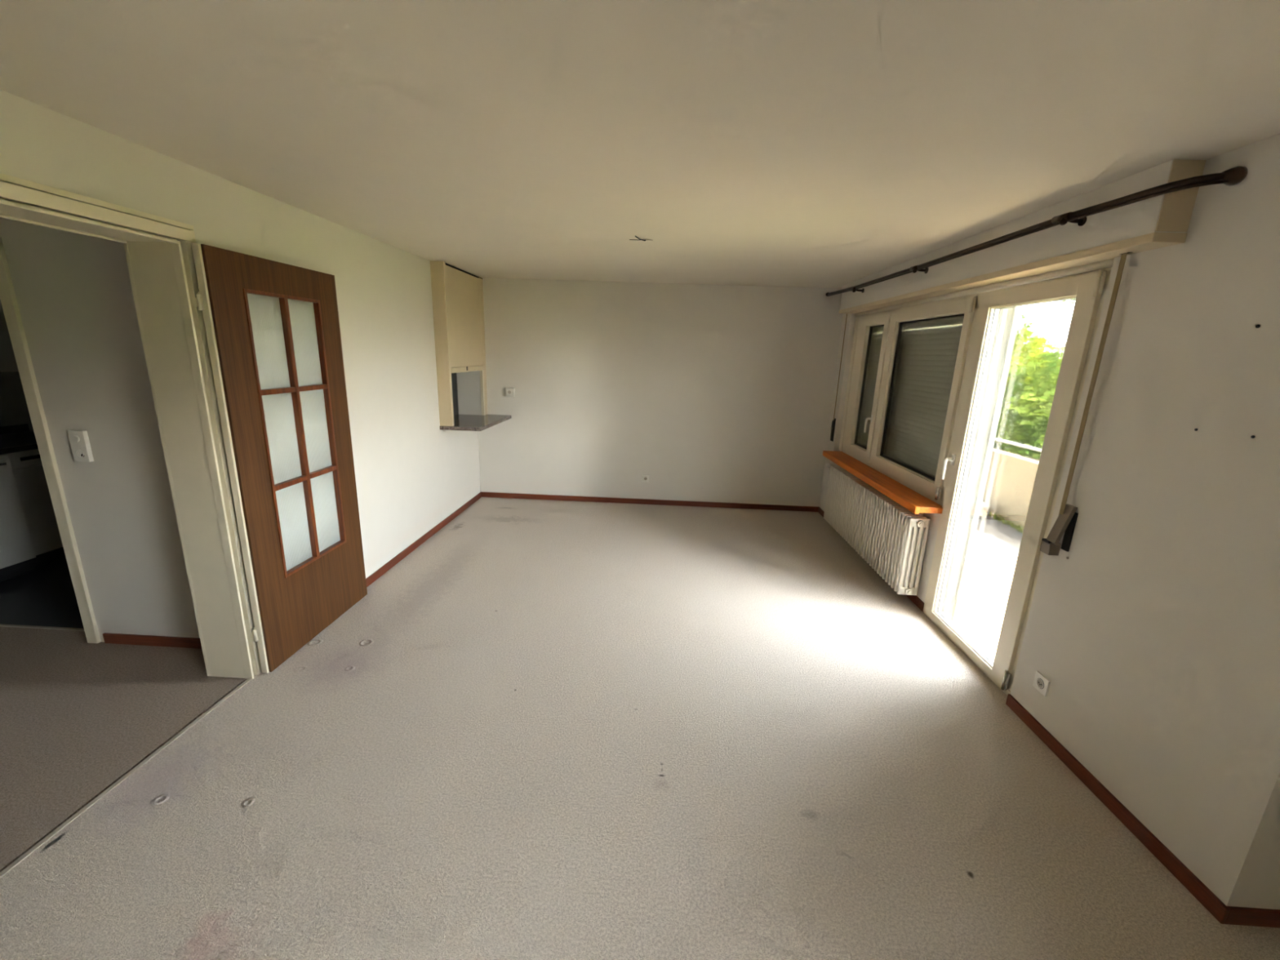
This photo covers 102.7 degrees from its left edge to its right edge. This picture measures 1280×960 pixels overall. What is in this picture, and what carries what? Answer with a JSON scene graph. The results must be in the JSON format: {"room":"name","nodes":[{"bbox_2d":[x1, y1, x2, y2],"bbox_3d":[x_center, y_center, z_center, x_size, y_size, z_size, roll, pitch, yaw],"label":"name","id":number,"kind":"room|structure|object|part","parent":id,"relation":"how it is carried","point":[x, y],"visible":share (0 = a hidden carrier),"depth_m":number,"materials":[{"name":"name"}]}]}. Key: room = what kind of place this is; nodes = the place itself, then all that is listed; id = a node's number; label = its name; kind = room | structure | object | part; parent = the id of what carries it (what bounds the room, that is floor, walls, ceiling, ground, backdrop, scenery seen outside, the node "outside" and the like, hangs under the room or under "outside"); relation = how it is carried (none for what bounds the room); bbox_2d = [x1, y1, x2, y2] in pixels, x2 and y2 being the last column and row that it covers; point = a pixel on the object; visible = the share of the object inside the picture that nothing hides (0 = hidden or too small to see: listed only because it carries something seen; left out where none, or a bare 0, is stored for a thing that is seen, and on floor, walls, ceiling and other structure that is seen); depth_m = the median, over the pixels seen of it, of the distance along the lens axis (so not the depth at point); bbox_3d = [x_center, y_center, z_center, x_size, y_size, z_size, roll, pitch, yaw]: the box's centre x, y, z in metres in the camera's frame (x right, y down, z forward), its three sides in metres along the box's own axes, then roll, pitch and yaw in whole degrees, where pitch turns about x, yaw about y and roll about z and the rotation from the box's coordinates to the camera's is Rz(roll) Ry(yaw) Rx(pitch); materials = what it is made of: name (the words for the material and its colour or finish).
{"room":"empty living room","nodes":[
{"label":"empty living room","id":0,"kind":"room"},
{"bbox_2d":[0,371,33,431],"bbox_3d":[-5.052,-0.735,4.279,0.250,2.400,3.103,2,14,2],"label":"wall","id":1,"kind":"structure","parent":0,"point":[14,410],"depth_m":4.03,"materials":[{"name":"tile"}]},
{"bbox_2d":[0,299,18,372],"bbox_3d":[-4.773,-1.046,3.286,0.350,0.700,1.310,2,14,2],"label":"upper cabinet","id":2,"kind":"object","parent":1,"relation":"attached to","point":[7,359],"visible":0.06,"depth_m":3.70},
{"bbox_2d":[0,217,199,642],"bbox_3d":[-3.685,-0.290,2.676,3.130,2.400,0.100,2,14,2],"label":"wall","id":3,"kind":"structure","parent":0,"point":[73,292],"depth_m":2.58,"materials":[{"name":"paint"}]},
{"bbox_2d":[0,623,84,631],"bbox_3d":[-3.508,0.878,3.013,0.860,0.024,0.020,2,14,2],"label":"trim","id":4,"kind":"structure","parent":3,"relation":"attached to","point":[1,624],"depth_m":3.01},
{"bbox_2d":[0,235,100,643],"bbox_3d":[-3.475,-0.145,2.703,0.930,2.120,0.138,2,14,2],"label":"door frame","id":5,"kind":"structure","parent":3,"relation":"attached to","point":[7,295],"depth_m":2.61,"materials":[{"name":"wood"}]},
{"bbox_2d":[66,430,93,462],"bbox_3d":[-2.847,-0.172,2.601,0.082,0.160,0.026,2,14,2],"label":"light switch","id":6,"kind":"object","parent":3,"relation":"attached to","point":[80,445],"visible":1,"depth_m":2.59,"materials":[{"name":"plastic"}]},
{"bbox_2d":[102,632,201,648],"bbox_3d":[-2.588,0.908,2.864,0.850,0.060,0.012,2,14,2],"label":"baseboard","id":7,"kind":"structure","parent":3,"relation":"attached to","point":[113,638],"depth_m":2.86,"materials":[{"name":"brown wood"}]},
{"bbox_2d":[0,88,480,578],"bbox_3d":[-2.104,0.144,1.146,0.170,2.400,9.343,2,14,2],"label":"wall","id":8,"kind":"structure","parent":0,"point":[411,474],"depth_m":3.45,"materials":[{"name":"paint"}]},
{"bbox_2d":[0,678,251,877],"bbox_3d":[-2.033,1.214,1.822,0.018,0.004,1.650,2,14,2],"label":"trim","id":9,"kind":"structure","parent":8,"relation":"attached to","point":[82,810],"depth_m":1.96,"materials":[{"name":"silver metal"}]},
{"bbox_2d":[0,173,262,679],"bbox_3d":[-2.089,0.168,1.568,0.276,2.152,1.828,2,14,2],"label":"door frame","id":10,"kind":"structure","parent":8,"relation":"attached to","point":[168,299],"depth_m":2.28,"materials":[{"name":"wood"}]},
{"bbox_2d":[191,243,367,673],"bbox_3d":[-1.881,-0.108,2.852,0.047,2.060,0.928,2,14,2],"label":"door","id":11,"kind":"structure","parent":8,"relation":"in","point":[273,331],"depth_m":2.71,"materials":[{"name":"brown wood"}]},
{"bbox_3d":[-1.875,-0.689,2.570,0.006,0.453,0.245,2,14,2],"label":"glass pane","id":12,"kind":"part","parent":11,"relation":"part of","materials":[{"name":"white glass"}]},
{"bbox_3d":[-1.891,-0.220,2.686,0.006,0.462,0.245,2,14,2],"label":"glass pane","id":13,"kind":"part","parent":11,"relation":"part of","materials":[{"name":"white glass"}]},
{"bbox_3d":[-1.907,0.252,2.803,0.006,0.459,0.245,2,14,2],"label":"glass pane","id":14,"kind":"part","parent":11,"relation":"part of","materials":[{"name":"white glass"}]},
{"bbox_3d":[-1.873,-0.249,2.816,0.041,1.458,0.543,2,14,2],"label":"glazing frame","id":15,"kind":"part","parent":11,"relation":"part of","materials":[{"name":"brown wood"}]},
{"bbox_3d":[-1.863,-0.753,2.830,0.006,0.453,0.240,2,14,2],"label":"glass pane","id":16,"kind":"part","parent":11,"relation":"part of","materials":[{"name":"white glass"}]},
{"bbox_3d":[-1.879,-0.284,2.947,0.006,0.462,0.240,2,14,2],"label":"glass pane","id":17,"kind":"part","parent":11,"relation":"part of","materials":[{"name":"white glass"}]},
{"bbox_3d":[-1.895,0.187,3.064,0.006,0.459,0.240,2,14,2],"label":"glass pane","id":18,"kind":"part","parent":11,"relation":"part of","materials":[{"name":"white glass"}]},
{"bbox_2d":[365,492,481,586],"bbox_3d":[-1.921,0.568,4.323,0.012,0.060,3.341,2,14,2],"label":"baseboard","id":19,"kind":"structure","parent":8,"relation":"attached to","point":[373,577],"depth_m":4.39,"materials":[{"name":"brown wood"}]},
{"bbox_2d":[439,413,511,431],"bbox_3d":[-1.736,-0.588,5.247,0.555,0.060,1.002,2,14,2],"label":"countertop","id":20,"kind":"structure","parent":8,"relation":"attached to","point":[461,422],"depth_m":5.12,"materials":[{"name":"stone"}]},
{"bbox_2d":[430,261,487,426],"bbox_3d":[-1.842,-1.320,5.077,0.294,1.434,0.990,2,14,2],"label":"hatch","id":21,"kind":"object","parent":20,"relation":"on","point":[457,294],"visible":0.99,"depth_m":4.84,"materials":[{"name":"wood"}]},
{"bbox_3d":[-1.704,-1.561,4.999,0.016,0.876,0.875,2,14,2],"label":"sliding panel","id":22,"kind":"part","parent":21,"relation":"part of","materials":[{"name":"wood"}]},
{"bbox_3d":[-1.718,-1.106,5.101,0.024,0.048,0.859,2,14,2],"label":"rail","id":23,"kind":"part","parent":21,"relation":"part of","materials":[{"name":"wood"}]},
{"bbox_2d":[0,497,1279,959],"bbox_3d":[-1.662,1.378,1.430,7.400,0.100,9.343,2,14,2],"label":"floor","id":24,"kind":"structure","parent":0,"point":[548,730],"depth_m":2.06,"materials":[{"name":"carpet"}]},
{"bbox_2d":[0,453,35,582],"bbox_3d":[-4.659,0.310,3.301,0.592,0.870,0.700,2,14,2],"label":"base cabinet","id":25,"kind":"object","parent":24,"relation":"on","point":[17,552],"visible":1,"depth_m":3.56,"materials":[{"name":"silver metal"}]},
{"bbox_2d":[0,423,38,454],"bbox_3d":[-4.651,-0.235,3.475,0.650,0.095,1.320,2,14,2],"label":"countertop","id":26,"kind":"structure","parent":25,"relation":"on","point":[15,437],"depth_m":3.79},
{"bbox_2d":[7,448,65,567],"bbox_3d":[-4.650,0.153,3.937,0.554,0.870,0.600,2,14,2],"label":"dishwasher","id":27,"kind":"object","parent":24,"relation":"on","point":[27,465],"visible":0.22,"depth_m":3.73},
{"bbox_3d":[-4.373,-0.200,3.837,0.023,0.111,0.594,2,14,2],"label":"control panel","id":28,"kind":"part","parent":27,"relation":"part of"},
{"bbox_3d":[-4.387,0.171,3.930,0.020,0.635,0.594,2,14,2],"label":"door","id":29,"kind":"part","parent":27,"relation":"part of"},
{"bbox_2d":[451,373,458,415],"bbox_3d":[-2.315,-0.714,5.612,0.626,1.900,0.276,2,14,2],"label":"oven unit","id":30,"kind":"object","parent":24,"relation":"on","point":[454,379],"visible":0.02,"depth_m":5.52,"materials":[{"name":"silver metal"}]},
{"bbox_2d":[0,0,1279,288],"bbox_3d":[-1.575,-1.144,0.804,7.800,0.300,9.743,2,14,2],"label":"ceiling","id":31,"kind":"structure","parent":0,"point":[824,144],"depth_m":1.53,"materials":[{"name":"paint"}]},
{"bbox_2d":[629,235,653,240],"bbox_3d":[0.017,-1.545,3.282,0.141,0.016,0.126,-2,15,-17],"label":"wire","id":32,"kind":"object","parent":31,"relation":"attached to","point":[644,239],"visible":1,"depth_m":3.30,"materials":[{"name":"black rubber"}]},
{"bbox_2d":[478,277,843,506],"bbox_3d":[-1.496,-0.931,5.772,7.630,2.500,0.200,2,14,2],"label":"wall","id":33,"kind":"structure","parent":0,"point":[722,393],"depth_m":5.58,"materials":[{"name":"paint"}]},
{"bbox_2d":[506,387,515,396],"bbox_3d":[-1.429,-0.968,5.638,0.092,0.092,0.036,2,14,2],"label":"wall socket","id":34,"kind":"object","parent":33,"relation":"attached to","point":[510,392],"visible":1,"depth_m":5.62,"materials":[{"name":"plastic"}]},
{"bbox_2d":[641,475,648,482],"bbox_3d":[0.063,-0.017,5.817,0.084,0.084,0.011,2,14,2],"label":"wall socket","id":35,"kind":"object","parent":33,"relation":"attached to","point":[645,478],"visible":1,"depth_m":5.81,"materials":[{"name":"plastic"}]},
{"bbox_2d":[480,491,818,511],"bbox_3d":[0.091,0.251,5.882,3.895,0.060,0.012,2,14,2],"label":"baseboard","id":36,"kind":"structure","parent":33,"relation":"attached to","point":[496,495],"depth_m":5.88,"materials":[{"name":"wood"}]},
{"bbox_2d":[819,313,855,511],"bbox_3d":[2.187,-0.768,5.417,0.235,2.400,0.243,2,14,2],"label":"wall","id":37,"kind":"structure","parent":0,"point":[833,446],"depth_m":5.33,"materials":[{"name":"paint"}]},
{"bbox_2d":[830,314,847,441],"bbox_3d":[2.060,-1.041,5.297,0.033,1.300,0.030,2,14,2],"label":"strap winder","id":38,"kind":"object","parent":37,"relation":"attached to","point":[833,428],"visible":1,"depth_m":5.37,"materials":[{"name":"fabric"}]},
{"bbox_2d":[817,506,924,611],"bbox_3d":[2.004,0.613,4.687,0.062,0.060,2.311,2,14,2],"label":"baseboard","id":39,"kind":"structure","parent":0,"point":[915,599],"depth_m":3.67,"materials":[{"name":"brown wood"}]},
{"bbox_2d":[836,464,940,602],"bbox_3d":[2.133,0.325,4.484,0.185,0.725,2.095,2,14,2],"label":"wall","id":40,"kind":"structure","parent":0,"point":[935,517],"depth_m":3.55,"materials":[{"name":"paint"}]},
{"bbox_2d":[823,462,930,595],"bbox_3d":[1.958,0.316,4.468,0.162,0.570,1.937,2,14,2],"label":"radiator","id":41,"kind":"object","parent":40,"relation":"attached to","point":[888,535],"visible":0.94,"depth_m":3.99,"materials":[{"name":"metal"}]},
{"bbox_2d":[822,450,942,514],"bbox_3d":[1.953,-0.036,4.341,0.194,0.052,2.015,2,14,2],"label":"window sill","id":42,"kind":"structure","parent":40,"relation":"attached to","point":[912,500],"depth_m":3.94,"materials":[{"name":"brown wood"}]},
{"bbox_2d":[839,292,984,506],"bbox_3d":[2.073,-0.726,4.227,0.156,1.415,2.095,2,14,2],"label":"window","id":43,"kind":"structure","parent":40,"relation":"in","point":[908,369],"depth_m":3.95,"materials":[{"name":"paint"}]},
{"bbox_3d":[2.111,-0.856,4.747,0.062,1.288,0.690,2,14,2],"label":"sash","id":44,"kind":"part","parent":43,"relation":"part of","materials":[{"name":"paint"}]},
{"bbox_3d":[2.027,-0.498,4.540,0.062,0.159,0.028,2,14,2],"label":"handle","id":45,"kind":"part","parent":43,"relation":"part of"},
{"bbox_3d":[2.122,-0.845,4.696,0.024,1.124,0.403,2,14,2],"label":"glass pane","id":46,"kind":"part","parent":43,"relation":"part of","materials":[{"name":"clear glass"}]},
{"bbox_3d":[2.082,-0.630,3.815,0.024,1.120,0.988,2,14,2],"label":"glass pane","id":47,"kind":"part","parent":43,"relation":"part of","materials":[{"name":"glass"}]},
{"bbox_2d":[1010,133,1279,909],"bbox_3d":[2.110,0.119,1.831,0.405,2.400,1.035,2,14,2],"label":"wall","id":48,"kind":"structure","parent":0,"point":[1156,641],"depth_m":1.77,"materials":[{"name":"paint"}]},
{"bbox_2d":[1032,671,1050,697],"bbox_3d":[1.884,0.956,2.403,0.012,0.082,0.082,2,14,2],"label":"wall socket","id":49,"kind":"object","parent":48,"relation":"attached to","point":[1041,682],"visible":1,"depth_m":2.40,"materials":[{"name":"plastic"}]},
{"bbox_2d":[1040,253,1127,559],"bbox_3d":[1.902,-0.277,2.174,0.068,1.278,0.095,2,14,2],"label":"strap winder","id":50,"kind":"object","parent":48,"relation":"attached to","point":[1065,522],"visible":1,"depth_m":2.25,"materials":[{"name":"fabric"}]},
{"bbox_3d":[1.912,0.229,2.278,0.010,0.180,0.037,2,14,2],"label":"plate","id":51,"kind":"part","parent":50,"relation":"part of","materials":[{"name":"black plastic"}]},
{"bbox_2d":[1005,693,1230,924],"bbox_3d":[1.862,1.247,2.114,0.012,0.060,1.047,2,14,2],"label":"baseboard","id":52,"kind":"structure","parent":48,"relation":"attached to","point":[1184,876],"depth_m":1.93,"materials":[{"name":"brown wood"}]},
{"bbox_2d":[1224,906,1279,928],"bbox_3d":[1.948,1.375,1.608,0.205,0.060,0.012,2,14,2],"label":"baseboard","id":53,"kind":"structure","parent":48,"relation":"attached to","point":[1243,916],"depth_m":1.60,"materials":[{"name":"brown wood"}]},
{"bbox_3d":[2.184,-1.415,3.557,0.168,0.250,3.055,2,14,2],"label":"wall","id":54,"kind":"structure","parent":0,"visible":0},
{"bbox_2d":[853,258,1114,316],"bbox_3d":[2.063,-1.273,3.580,0.044,0.043,2.990,2,14,2],"label":"trim","id":55,"kind":"structure","parent":54,"relation":"attached to","point":[1105,264],"depth_m":2.79,"materials":[{"name":"paint"}]},
{"bbox_2d":[923,266,1111,695],"bbox_3d":[1.994,0.008,2.844,0.156,2.180,0.944,2,14,2],"label":"door","id":56,"kind":"structure","parent":54,"relation":"in","point":[1033,343],"depth_m":2.81,"materials":[{"name":"paint"}]},
{"bbox_3d":[1.965,-0.084,3.266,0.062,0.164,0.028,2,14,2],"label":"handle","id":57,"kind":"part","parent":56,"relation":"part of","materials":[{"name":"white metal"}]},
{"bbox_3d":[2.022,0.021,2.886,0.024,1.952,0.656,2,14,2],"label":"glass pane","id":58,"kind":"part","parent":56,"relation":"part of","materials":[{"name":"clear glass"}]},
{"bbox_2d":[839,159,1206,314],"bbox_3d":[2.003,-1.382,3.435,0.179,0.266,3.375,2,14,2],"label":"box","id":59,"kind":"object","parent":54,"relation":"attached to","point":[1163,220],"visible":0.74,"depth_m":2.29,"materials":[{"name":"paint"}]},
{"bbox_3d":[1.996,-1.269,3.463,0.174,0.032,3.375,2,14,2],"label":"rail","id":60,"kind":"part","parent":59,"relation":"part of","materials":[{"name":"wood"}]},
{"bbox_2d":[825,165,1247,296],"bbox_3d":[1.867,-1.433,3.448,0.189,0.086,3.727,2,14,0],"label":"curtain rod","id":61,"kind":"object","parent":59,"relation":"attached to","point":[1234,175],"visible":1,"depth_m":2.05,"materials":[{"name":"brown metal"}]},
{"bbox_3d":[1.899,-0.997,1.798,0.107,0.228,0.004,2,14,2],"label":"panel","id":62,"kind":"part","parent":59,"relation":"part of","materials":[{"name":"wood"}]}
]}

